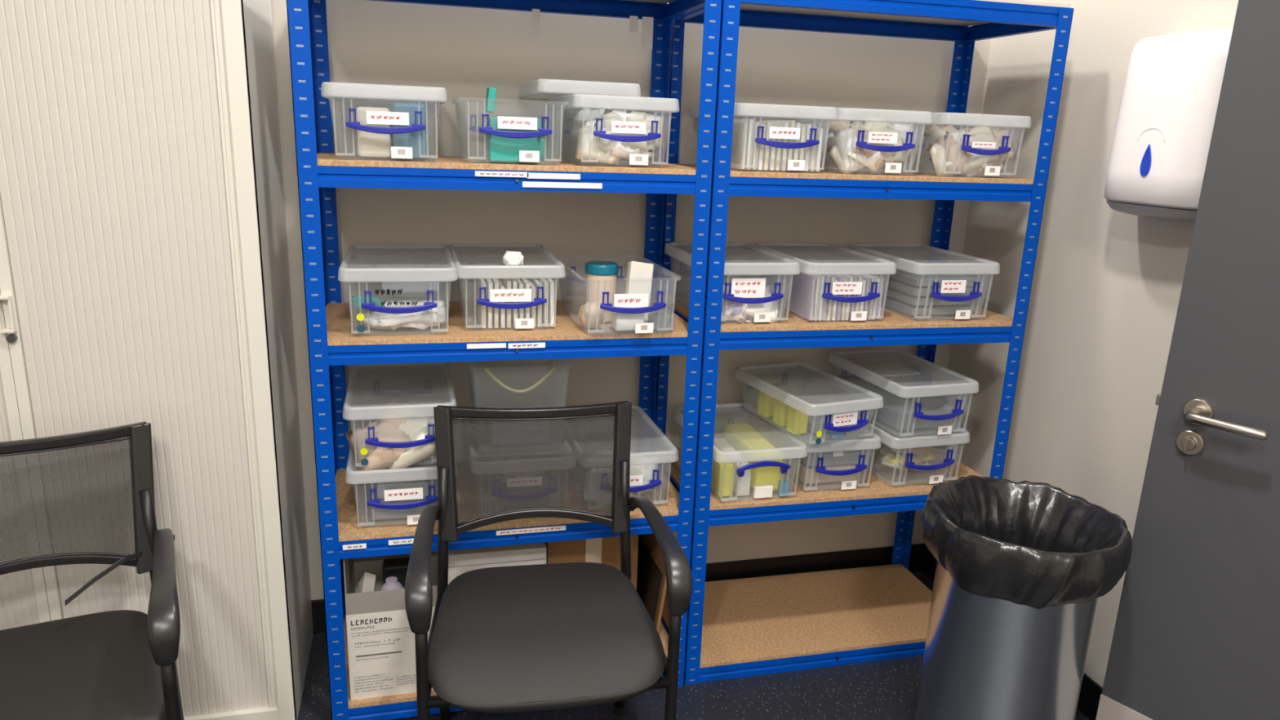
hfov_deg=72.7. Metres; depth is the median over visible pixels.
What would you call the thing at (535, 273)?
pack
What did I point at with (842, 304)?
pack
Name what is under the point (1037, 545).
liner
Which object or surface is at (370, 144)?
pack
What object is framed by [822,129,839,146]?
pack
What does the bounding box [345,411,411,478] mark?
pack
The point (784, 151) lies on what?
pack
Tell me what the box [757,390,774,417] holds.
pack
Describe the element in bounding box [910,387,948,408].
pack
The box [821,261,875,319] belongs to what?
pack
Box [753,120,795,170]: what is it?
pack
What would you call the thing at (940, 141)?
pack
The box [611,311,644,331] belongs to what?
carton
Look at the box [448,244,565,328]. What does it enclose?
storage box
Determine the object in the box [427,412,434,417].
pack
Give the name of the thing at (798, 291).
pack
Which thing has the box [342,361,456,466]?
storage box
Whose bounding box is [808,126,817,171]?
pack
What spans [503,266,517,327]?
pack
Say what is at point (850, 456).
pack
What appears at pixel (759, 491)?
label
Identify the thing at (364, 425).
pack
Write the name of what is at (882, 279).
pack
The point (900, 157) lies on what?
pack
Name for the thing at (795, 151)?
pack
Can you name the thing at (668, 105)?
storage box
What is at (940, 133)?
pack
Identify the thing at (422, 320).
bundle
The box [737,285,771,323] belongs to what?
pack
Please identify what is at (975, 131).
pack
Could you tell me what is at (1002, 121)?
storage box
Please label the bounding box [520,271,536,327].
pack
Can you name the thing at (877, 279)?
pack
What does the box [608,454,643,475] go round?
pack
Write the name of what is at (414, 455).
pack
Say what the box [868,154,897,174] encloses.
pack
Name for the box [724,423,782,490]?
pack
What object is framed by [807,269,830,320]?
pack
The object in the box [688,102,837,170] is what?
storage box
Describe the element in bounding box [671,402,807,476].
storage box
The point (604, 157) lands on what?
pack
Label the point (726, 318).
pack
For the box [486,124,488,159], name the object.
carton
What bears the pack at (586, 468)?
in the storage box at (635, 480)
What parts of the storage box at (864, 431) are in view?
box lid, carry handle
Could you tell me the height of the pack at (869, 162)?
0.117 m
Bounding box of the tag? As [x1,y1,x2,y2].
[833,451,843,457]
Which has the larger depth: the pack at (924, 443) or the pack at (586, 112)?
the pack at (924, 443)
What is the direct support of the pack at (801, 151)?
in the storage box at (818, 113)
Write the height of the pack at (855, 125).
0.102 m
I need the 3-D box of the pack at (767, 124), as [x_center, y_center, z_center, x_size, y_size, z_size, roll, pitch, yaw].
[0.274,-0.542,2.191,0.010,0.112,0.250,-1,15,-15]
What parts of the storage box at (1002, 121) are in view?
carry handle, box lid, carry handle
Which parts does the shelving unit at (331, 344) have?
upright post, upright post, upright post, upright post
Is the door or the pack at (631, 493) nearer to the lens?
the door
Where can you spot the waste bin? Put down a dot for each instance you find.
(984, 658)
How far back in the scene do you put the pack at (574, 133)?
2.07 m
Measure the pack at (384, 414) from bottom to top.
0.134 m
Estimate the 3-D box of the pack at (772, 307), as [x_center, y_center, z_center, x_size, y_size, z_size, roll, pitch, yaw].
[0.308,-0.140,2.193,0.119,0.100,0.057,-2,15,-14]
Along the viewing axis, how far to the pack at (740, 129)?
2.08 m
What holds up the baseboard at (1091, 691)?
attached to the wall at (1107, 282)
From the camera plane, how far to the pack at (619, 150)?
1.99 m
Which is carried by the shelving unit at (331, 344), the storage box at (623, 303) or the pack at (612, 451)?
the storage box at (623, 303)
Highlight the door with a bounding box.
[1095,0,1279,719]
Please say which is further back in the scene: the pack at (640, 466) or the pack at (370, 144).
the pack at (640, 466)
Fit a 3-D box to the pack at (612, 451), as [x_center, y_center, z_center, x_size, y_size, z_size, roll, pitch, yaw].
[-0.095,0.258,2.243,0.099,0.038,0.083,6,15,13]
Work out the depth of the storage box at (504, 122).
1.90 m
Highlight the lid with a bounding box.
[519,79,640,101]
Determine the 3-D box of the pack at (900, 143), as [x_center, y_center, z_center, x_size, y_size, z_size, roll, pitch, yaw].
[0.612,-0.540,2.167,0.112,0.100,0.040,0,15,-10]
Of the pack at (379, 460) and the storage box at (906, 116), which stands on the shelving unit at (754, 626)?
the storage box at (906, 116)
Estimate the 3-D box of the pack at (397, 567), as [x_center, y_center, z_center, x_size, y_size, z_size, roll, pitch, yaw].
[-0.639,0.628,2.316,0.080,0.200,0.050,-2,15,-14]
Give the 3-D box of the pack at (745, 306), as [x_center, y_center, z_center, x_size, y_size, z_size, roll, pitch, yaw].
[0.252,-0.132,2.179,0.113,0.102,0.048,-2,15,-15]
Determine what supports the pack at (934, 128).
in the storage box at (1002, 121)
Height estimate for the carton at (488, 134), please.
0.088 m
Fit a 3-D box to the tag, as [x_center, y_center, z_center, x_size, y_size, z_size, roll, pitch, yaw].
[0.537,0.255,2.356,0.030,0.012,0.006,-3,16,-20]
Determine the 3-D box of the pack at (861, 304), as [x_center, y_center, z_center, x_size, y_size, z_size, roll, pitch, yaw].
[0.536,-0.191,2.376,0.008,0.103,0.295,-2,15,-14]
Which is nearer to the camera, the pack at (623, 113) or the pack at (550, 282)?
the pack at (623, 113)
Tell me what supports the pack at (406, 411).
on the pack at (432, 413)
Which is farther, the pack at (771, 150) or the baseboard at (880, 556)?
the baseboard at (880, 556)
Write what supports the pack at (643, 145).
in the storage box at (668, 105)
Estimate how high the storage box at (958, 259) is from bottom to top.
0.155 m
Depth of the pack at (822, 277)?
2.21 m
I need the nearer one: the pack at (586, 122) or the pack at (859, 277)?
the pack at (586, 122)
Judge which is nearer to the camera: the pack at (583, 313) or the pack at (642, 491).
the pack at (583, 313)
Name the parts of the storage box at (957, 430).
carry handle, box lid, carry handle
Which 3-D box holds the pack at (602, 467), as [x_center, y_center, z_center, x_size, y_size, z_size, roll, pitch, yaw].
[-0.086,0.305,2.214,0.107,0.092,0.041,1,15,-2]
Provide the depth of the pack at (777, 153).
2.09 m
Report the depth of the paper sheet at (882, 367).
2.59 m
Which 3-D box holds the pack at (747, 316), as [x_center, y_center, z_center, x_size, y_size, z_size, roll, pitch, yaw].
[0.267,-0.138,2.184,0.093,0.072,0.048,0,15,-8]
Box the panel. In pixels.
[636,534,662,621]
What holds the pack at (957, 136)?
in the storage box at (1002, 121)
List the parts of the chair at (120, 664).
frame, seat, leg, armrest, leg, rail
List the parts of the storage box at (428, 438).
box lid, carry handle, carry handle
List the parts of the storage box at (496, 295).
carry handle, box lid, carry handle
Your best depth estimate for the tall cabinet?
1.82 m
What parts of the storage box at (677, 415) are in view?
carry handle, carry handle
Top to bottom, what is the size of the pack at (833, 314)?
0.103 m
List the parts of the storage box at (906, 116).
box lid, carry handle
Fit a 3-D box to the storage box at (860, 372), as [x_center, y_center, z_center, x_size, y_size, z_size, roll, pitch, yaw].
[0.746,0.090,2.518,0.255,0.150,0.408,-3,16,-18]
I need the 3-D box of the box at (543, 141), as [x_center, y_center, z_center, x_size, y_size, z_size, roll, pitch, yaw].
[-0.293,-0.531,2.176,0.100,0.050,0.120,-2,15,-14]
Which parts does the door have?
kick plate, lever handle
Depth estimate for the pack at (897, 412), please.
2.42 m
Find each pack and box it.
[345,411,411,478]
[350,295,385,309]
[355,106,392,157]
[360,414,413,451]
[370,461,438,519]
[373,402,418,414]
[375,459,428,498]
[376,276,439,293]
[376,408,422,463]
[379,404,421,415]
[382,557,409,588]
[388,409,435,474]
[391,102,426,159]
[398,417,435,458]
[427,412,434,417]
[475,268,485,328]
[480,267,492,328]
[486,267,498,328]
[493,271,505,328]
[497,266,511,328]
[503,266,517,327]
[506,474,551,493]
[509,269,523,318]
[515,268,529,318]
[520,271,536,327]
[526,270,542,327]
[531,267,548,327]
[537,266,554,327]
[568,122,582,138]
[573,102,610,122]
[575,124,619,164]
[576,299,604,328]
[581,119,605,139]
[583,451,613,466]
[585,468,604,502]
[586,466,613,491]
[594,122,606,153]
[595,475,637,507]
[596,109,629,160]
[601,120,631,146]
[608,109,645,134]
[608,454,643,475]
[609,141,649,161]
[621,139,655,152]
[621,140,656,159]
[626,110,664,148]
[630,491,644,497]
[631,461,653,492]
[636,457,657,482]
[640,486,657,493]
[647,307,674,329]
[711,443,733,497]
[713,437,751,496]
[720,312,750,320]
[721,283,749,324]
[721,302,753,324]
[722,284,731,298]
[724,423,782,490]
[730,122,747,169]
[733,119,753,169]
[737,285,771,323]
[743,291,779,323]
[746,315,754,319]
[750,122,759,169]
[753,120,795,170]
[753,121,771,169]
[755,124,764,169]
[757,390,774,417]
[766,262,815,320]
[767,125,776,170]
[771,122,788,170]
[772,440,857,484]
[773,126,782,170]
[773,398,788,426]
[773,430,860,466]
[786,405,808,435]
[790,123,800,170]
[793,394,853,433]
[797,126,805,171]
[800,124,811,171]
[803,259,853,319]
[806,260,857,319]
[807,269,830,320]
[807,270,824,320]
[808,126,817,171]
[808,265,843,319]
[808,267,835,320]
[809,259,862,311]
[813,128,822,171]
[813,275,820,320]
[820,116,850,132]
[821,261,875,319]
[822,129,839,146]
[826,143,866,173]
[826,261,879,319]
[826,430,846,438]
[829,261,884,319]
[830,280,838,320]
[832,127,884,161]
[840,279,847,319]
[844,381,952,430]
[848,125,881,174]
[849,118,887,162]
[858,279,866,311]
[862,276,870,319]
[863,112,899,157]
[864,263,977,286]
[866,151,891,164]
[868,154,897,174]
[869,272,975,296]
[875,444,904,456]
[879,455,913,470]
[880,453,923,465]
[881,294,973,315]
[882,285,974,306]
[888,137,907,163]
[889,122,914,157]
[889,442,925,456]
[891,132,906,156]
[899,453,926,470]
[901,431,945,453]
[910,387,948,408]
[911,457,929,471]
[918,451,935,460]
[920,440,946,449]
[923,124,973,137]
[924,128,946,143]
[928,142,970,176]
[933,126,970,151]
[943,134,983,173]
[946,129,983,162]
[962,148,989,172]
[964,128,1004,169]
[964,155,1001,177]
[969,120,995,149]
[984,128,1017,163]
[986,161,1005,173]
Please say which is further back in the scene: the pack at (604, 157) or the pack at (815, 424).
the pack at (815, 424)
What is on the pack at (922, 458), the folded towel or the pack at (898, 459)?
the pack at (898, 459)
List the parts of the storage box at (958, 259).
carry handle, box lid, carry handle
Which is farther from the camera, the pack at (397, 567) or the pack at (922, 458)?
the pack at (922, 458)
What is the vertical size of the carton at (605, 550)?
0.316 m
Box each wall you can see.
[271,0,991,599]
[942,0,1238,687]
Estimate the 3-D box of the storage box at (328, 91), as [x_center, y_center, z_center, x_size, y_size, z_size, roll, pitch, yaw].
[-0.582,-0.547,2.009,0.255,0.155,0.408,-2,15,-14]
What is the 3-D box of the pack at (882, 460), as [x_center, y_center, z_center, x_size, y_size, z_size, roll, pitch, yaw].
[0.729,0.288,2.462,0.096,0.039,0.074,4,15,9]
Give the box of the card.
[484,87,497,112]
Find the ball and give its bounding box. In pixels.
[502,250,524,265]
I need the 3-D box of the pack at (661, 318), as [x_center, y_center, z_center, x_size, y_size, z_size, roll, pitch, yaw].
[0.043,-0.102,2.126,0.055,0.035,0.100,-2,15,-14]
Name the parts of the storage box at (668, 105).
carry handle, box lid, carry handle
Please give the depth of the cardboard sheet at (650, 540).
2.37 m
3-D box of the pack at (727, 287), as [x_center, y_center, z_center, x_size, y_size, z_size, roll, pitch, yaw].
[0.216,-0.143,2.174,0.120,0.106,0.043,-1,15,-11]
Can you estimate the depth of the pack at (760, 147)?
2.08 m
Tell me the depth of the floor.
2.31 m
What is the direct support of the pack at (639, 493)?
in the storage box at (635, 480)
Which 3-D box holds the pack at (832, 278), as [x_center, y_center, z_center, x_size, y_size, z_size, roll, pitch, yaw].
[0.450,-0.193,2.352,0.008,0.113,0.295,0,15,-15]
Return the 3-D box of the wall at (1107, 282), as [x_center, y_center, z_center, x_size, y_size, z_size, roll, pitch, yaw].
[1.601,-0.198,0.772,0.120,3.000,4.062,-2,15,-14]
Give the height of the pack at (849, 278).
0.113 m
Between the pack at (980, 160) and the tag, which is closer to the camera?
the pack at (980, 160)
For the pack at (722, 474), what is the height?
0.090 m
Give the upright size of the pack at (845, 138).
0.108 m
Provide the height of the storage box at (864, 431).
0.150 m
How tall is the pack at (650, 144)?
0.088 m
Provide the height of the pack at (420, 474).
0.046 m
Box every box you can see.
[320,81,447,158]
[337,244,457,333]
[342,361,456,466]
[342,551,437,700]
[345,417,456,524]
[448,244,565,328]
[462,417,574,515]
[466,100,563,162]
[540,137,546,159]
[548,93,679,164]
[557,404,678,504]
[567,266,672,333]
[664,242,799,322]
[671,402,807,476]
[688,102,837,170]
[734,361,883,444]
[751,396,880,489]
[753,243,896,320]
[795,107,932,173]
[825,395,969,484]
[828,348,978,435]
[848,243,999,319]
[913,112,1031,175]
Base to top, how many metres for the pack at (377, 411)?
0.042 m
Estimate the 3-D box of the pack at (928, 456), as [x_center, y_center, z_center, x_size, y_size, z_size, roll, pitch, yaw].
[0.816,0.276,2.547,0.087,0.038,0.068,4,15,7]
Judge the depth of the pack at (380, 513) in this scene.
2.10 m
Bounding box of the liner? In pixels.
[920,475,1132,608]
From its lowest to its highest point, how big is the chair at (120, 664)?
0.833 m
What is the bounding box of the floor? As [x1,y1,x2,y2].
[297,571,1089,719]
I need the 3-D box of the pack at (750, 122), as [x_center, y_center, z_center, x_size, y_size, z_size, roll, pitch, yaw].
[0.231,-0.543,2.179,0.009,0.117,0.250,-2,15,-14]
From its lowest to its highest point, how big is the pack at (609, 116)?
0.122 m
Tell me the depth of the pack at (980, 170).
2.23 m
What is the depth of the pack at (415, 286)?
2.01 m
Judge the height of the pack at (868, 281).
0.106 m
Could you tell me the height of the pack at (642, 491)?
0.089 m
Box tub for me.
[584,261,617,322]
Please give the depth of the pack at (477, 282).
2.11 m
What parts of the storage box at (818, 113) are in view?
box lid, carry handle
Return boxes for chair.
[0,421,184,719]
[404,400,692,719]
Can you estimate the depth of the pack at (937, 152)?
2.21 m
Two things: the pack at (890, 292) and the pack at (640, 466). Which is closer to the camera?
the pack at (640, 466)
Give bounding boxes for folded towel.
[484,403,551,445]
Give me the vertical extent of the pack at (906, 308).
0.020 m
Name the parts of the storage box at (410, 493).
box lid, carry handle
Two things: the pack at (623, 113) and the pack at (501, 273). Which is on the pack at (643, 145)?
the pack at (623, 113)
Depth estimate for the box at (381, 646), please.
2.13 m
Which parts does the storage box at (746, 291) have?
carry handle, box lid, carry handle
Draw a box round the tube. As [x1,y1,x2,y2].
[484,365,555,392]
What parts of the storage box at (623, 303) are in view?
carry handle, carry handle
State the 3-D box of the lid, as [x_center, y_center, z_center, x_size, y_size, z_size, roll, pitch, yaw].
[-0.156,-0.659,2.130,0.240,0.030,0.375,-2,15,-14]
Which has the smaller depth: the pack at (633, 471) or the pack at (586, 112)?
the pack at (586, 112)
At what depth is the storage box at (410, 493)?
2.04 m
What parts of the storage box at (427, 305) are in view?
box lid, carry handle, carry handle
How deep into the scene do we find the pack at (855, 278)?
2.24 m
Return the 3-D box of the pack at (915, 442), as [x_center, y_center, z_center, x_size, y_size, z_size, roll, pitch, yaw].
[0.798,0.233,2.446,0.110,0.042,0.054,-3,16,-20]
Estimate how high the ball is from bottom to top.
0.034 m
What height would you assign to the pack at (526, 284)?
0.105 m
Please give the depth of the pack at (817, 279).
2.21 m
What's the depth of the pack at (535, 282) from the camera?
2.08 m
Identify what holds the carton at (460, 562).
on the shelving unit at (331, 344)
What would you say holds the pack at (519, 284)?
in the storage box at (496, 295)
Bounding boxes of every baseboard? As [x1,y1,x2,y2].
[311,542,925,633]
[920,544,1102,719]
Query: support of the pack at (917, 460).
in the storage box at (957, 430)
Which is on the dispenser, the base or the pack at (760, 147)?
the base
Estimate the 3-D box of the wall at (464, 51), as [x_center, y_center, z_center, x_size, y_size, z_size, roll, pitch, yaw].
[-1.052,-0.664,2.164,4.532,3.000,0.100,-2,15,-14]
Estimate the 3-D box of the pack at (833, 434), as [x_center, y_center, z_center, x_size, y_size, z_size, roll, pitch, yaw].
[0.522,0.195,2.309,0.050,0.025,0.030,-5,16,-26]
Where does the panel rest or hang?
on the shelving unit at (331, 344)
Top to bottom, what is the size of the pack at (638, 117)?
0.083 m
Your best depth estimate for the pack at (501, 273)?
2.06 m
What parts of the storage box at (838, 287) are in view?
box lid, carry handle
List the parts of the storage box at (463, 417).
box lid, carry handle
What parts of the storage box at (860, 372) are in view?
carry handle, box lid, carry handle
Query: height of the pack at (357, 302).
0.030 m
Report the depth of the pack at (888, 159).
2.16 m
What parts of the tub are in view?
tub lid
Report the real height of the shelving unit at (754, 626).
1.785 m
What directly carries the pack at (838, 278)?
in the storage box at (838, 287)
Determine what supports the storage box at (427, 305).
on the shelving unit at (331, 344)
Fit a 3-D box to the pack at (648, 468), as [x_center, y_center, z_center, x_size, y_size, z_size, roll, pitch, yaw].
[0.005,0.289,2.236,0.092,0.077,0.036,2,15,-1]
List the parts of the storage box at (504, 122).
carry handle, carry handle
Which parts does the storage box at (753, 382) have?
carry handle, box lid, carry handle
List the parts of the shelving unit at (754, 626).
upright post, upright post, upright post, upright post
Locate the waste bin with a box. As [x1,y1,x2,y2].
[915,560,1097,719]
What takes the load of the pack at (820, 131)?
in the storage box at (818, 113)
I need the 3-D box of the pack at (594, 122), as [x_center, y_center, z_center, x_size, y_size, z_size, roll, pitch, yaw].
[-0.069,-0.505,2.000,0.087,0.076,0.045,-2,15,-14]
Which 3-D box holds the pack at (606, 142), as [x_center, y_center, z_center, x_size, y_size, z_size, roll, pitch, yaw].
[-0.057,-0.527,1.994,0.094,0.076,0.048,-2,15,-14]
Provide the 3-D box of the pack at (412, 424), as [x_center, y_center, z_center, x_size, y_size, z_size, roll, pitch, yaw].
[-0.522,0.187,2.053,0.123,0.102,0.055,-3,16,-18]
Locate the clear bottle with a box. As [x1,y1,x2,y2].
[379,576,404,591]
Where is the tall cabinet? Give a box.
[0,0,313,719]
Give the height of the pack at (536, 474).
0.046 m
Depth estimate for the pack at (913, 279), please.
2.35 m
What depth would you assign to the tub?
2.13 m
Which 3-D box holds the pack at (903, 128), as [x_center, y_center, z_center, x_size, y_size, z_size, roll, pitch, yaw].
[0.638,-0.551,2.177,0.102,0.085,0.041,0,15,-7]
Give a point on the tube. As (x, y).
(553, 367)
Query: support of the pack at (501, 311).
in the storage box at (496, 295)
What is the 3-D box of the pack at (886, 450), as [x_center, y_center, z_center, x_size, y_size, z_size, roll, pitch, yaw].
[0.750,0.268,2.560,0.087,0.033,0.068,-9,19,-37]
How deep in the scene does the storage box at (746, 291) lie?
2.16 m
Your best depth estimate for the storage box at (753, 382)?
2.35 m
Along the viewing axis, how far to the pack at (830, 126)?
2.24 m
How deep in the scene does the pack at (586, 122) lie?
1.99 m
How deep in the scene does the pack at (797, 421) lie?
2.33 m
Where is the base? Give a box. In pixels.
[1106,200,1196,222]
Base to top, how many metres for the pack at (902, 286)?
0.020 m
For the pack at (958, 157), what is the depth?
2.20 m
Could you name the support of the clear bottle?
in the box at (381, 646)
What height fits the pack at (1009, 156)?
0.093 m
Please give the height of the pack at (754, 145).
0.110 m
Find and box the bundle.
[360,296,446,329]
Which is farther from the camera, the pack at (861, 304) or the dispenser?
the pack at (861, 304)
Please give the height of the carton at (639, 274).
0.152 m
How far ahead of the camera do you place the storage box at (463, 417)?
2.12 m
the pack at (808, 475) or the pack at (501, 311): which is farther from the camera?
the pack at (808, 475)
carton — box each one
[356,572,376,592]
[448,542,546,584]
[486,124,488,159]
[488,117,541,162]
[488,133,489,160]
[544,534,638,590]
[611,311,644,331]
[625,261,653,323]
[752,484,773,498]
[777,479,790,496]
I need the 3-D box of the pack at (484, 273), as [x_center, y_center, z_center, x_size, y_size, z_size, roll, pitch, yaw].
[-0.377,-0.156,2.136,0.009,0.109,0.225,-1,15,-15]
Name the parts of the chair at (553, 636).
leg, armrest, rail, leg, frame, seat, cross rail, leg, armrest, rail, leg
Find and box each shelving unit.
[286,0,722,719]
[653,0,1074,684]
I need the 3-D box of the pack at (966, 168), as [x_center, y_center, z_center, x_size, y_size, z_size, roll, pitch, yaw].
[0.853,-0.535,2.232,0.123,0.105,0.048,-1,15,-10]
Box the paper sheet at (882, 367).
[853,360,919,376]
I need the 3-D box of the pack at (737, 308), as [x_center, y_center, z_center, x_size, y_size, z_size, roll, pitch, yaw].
[0.242,-0.139,2.175,0.110,0.098,0.049,-1,15,-12]
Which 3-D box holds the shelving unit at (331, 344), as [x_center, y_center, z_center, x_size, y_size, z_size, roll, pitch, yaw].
[-0.338,-0.021,2.213,0.900,1.785,0.434,-2,15,-14]
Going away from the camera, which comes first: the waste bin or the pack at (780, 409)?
the waste bin
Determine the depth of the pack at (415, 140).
1.89 m
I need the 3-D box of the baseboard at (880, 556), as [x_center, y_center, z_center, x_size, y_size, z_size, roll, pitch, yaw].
[-0.036,0.716,2.755,2.112,0.105,0.008,-2,15,-14]
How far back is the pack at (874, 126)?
2.15 m
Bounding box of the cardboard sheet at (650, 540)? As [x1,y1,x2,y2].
[640,533,666,633]
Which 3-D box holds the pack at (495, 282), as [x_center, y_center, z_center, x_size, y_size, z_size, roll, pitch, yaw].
[-0.363,-0.156,2.140,0.009,0.108,0.225,-1,15,-15]
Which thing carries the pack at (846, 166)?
in the storage box at (906, 116)
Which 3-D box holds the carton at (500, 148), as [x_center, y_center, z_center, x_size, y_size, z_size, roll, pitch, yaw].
[-0.277,-0.487,1.930,0.112,0.094,0.022,-2,15,-14]
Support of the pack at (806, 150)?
in the storage box at (818, 113)
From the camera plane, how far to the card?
2.01 m
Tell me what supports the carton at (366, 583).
in the box at (381, 646)
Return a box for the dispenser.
[1103,27,1232,222]
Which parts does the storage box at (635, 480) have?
carry handle, box lid, carry handle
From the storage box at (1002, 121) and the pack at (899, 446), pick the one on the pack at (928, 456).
the pack at (899, 446)
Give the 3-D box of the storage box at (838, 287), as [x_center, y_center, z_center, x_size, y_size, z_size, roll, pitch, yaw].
[0.487,-0.217,2.380,0.253,0.155,0.408,-2,15,-14]
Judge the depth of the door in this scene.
1.70 m
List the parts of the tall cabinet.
pull handle, frame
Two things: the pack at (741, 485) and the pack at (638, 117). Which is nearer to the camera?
the pack at (638, 117)
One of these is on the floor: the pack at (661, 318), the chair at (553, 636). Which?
the chair at (553, 636)
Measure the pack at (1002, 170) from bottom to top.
0.096 m
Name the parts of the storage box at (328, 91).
box lid, carry handle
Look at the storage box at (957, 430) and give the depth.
2.41 m
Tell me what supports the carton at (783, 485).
in the storage box at (677, 415)
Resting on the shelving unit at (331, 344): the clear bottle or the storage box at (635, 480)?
the storage box at (635, 480)

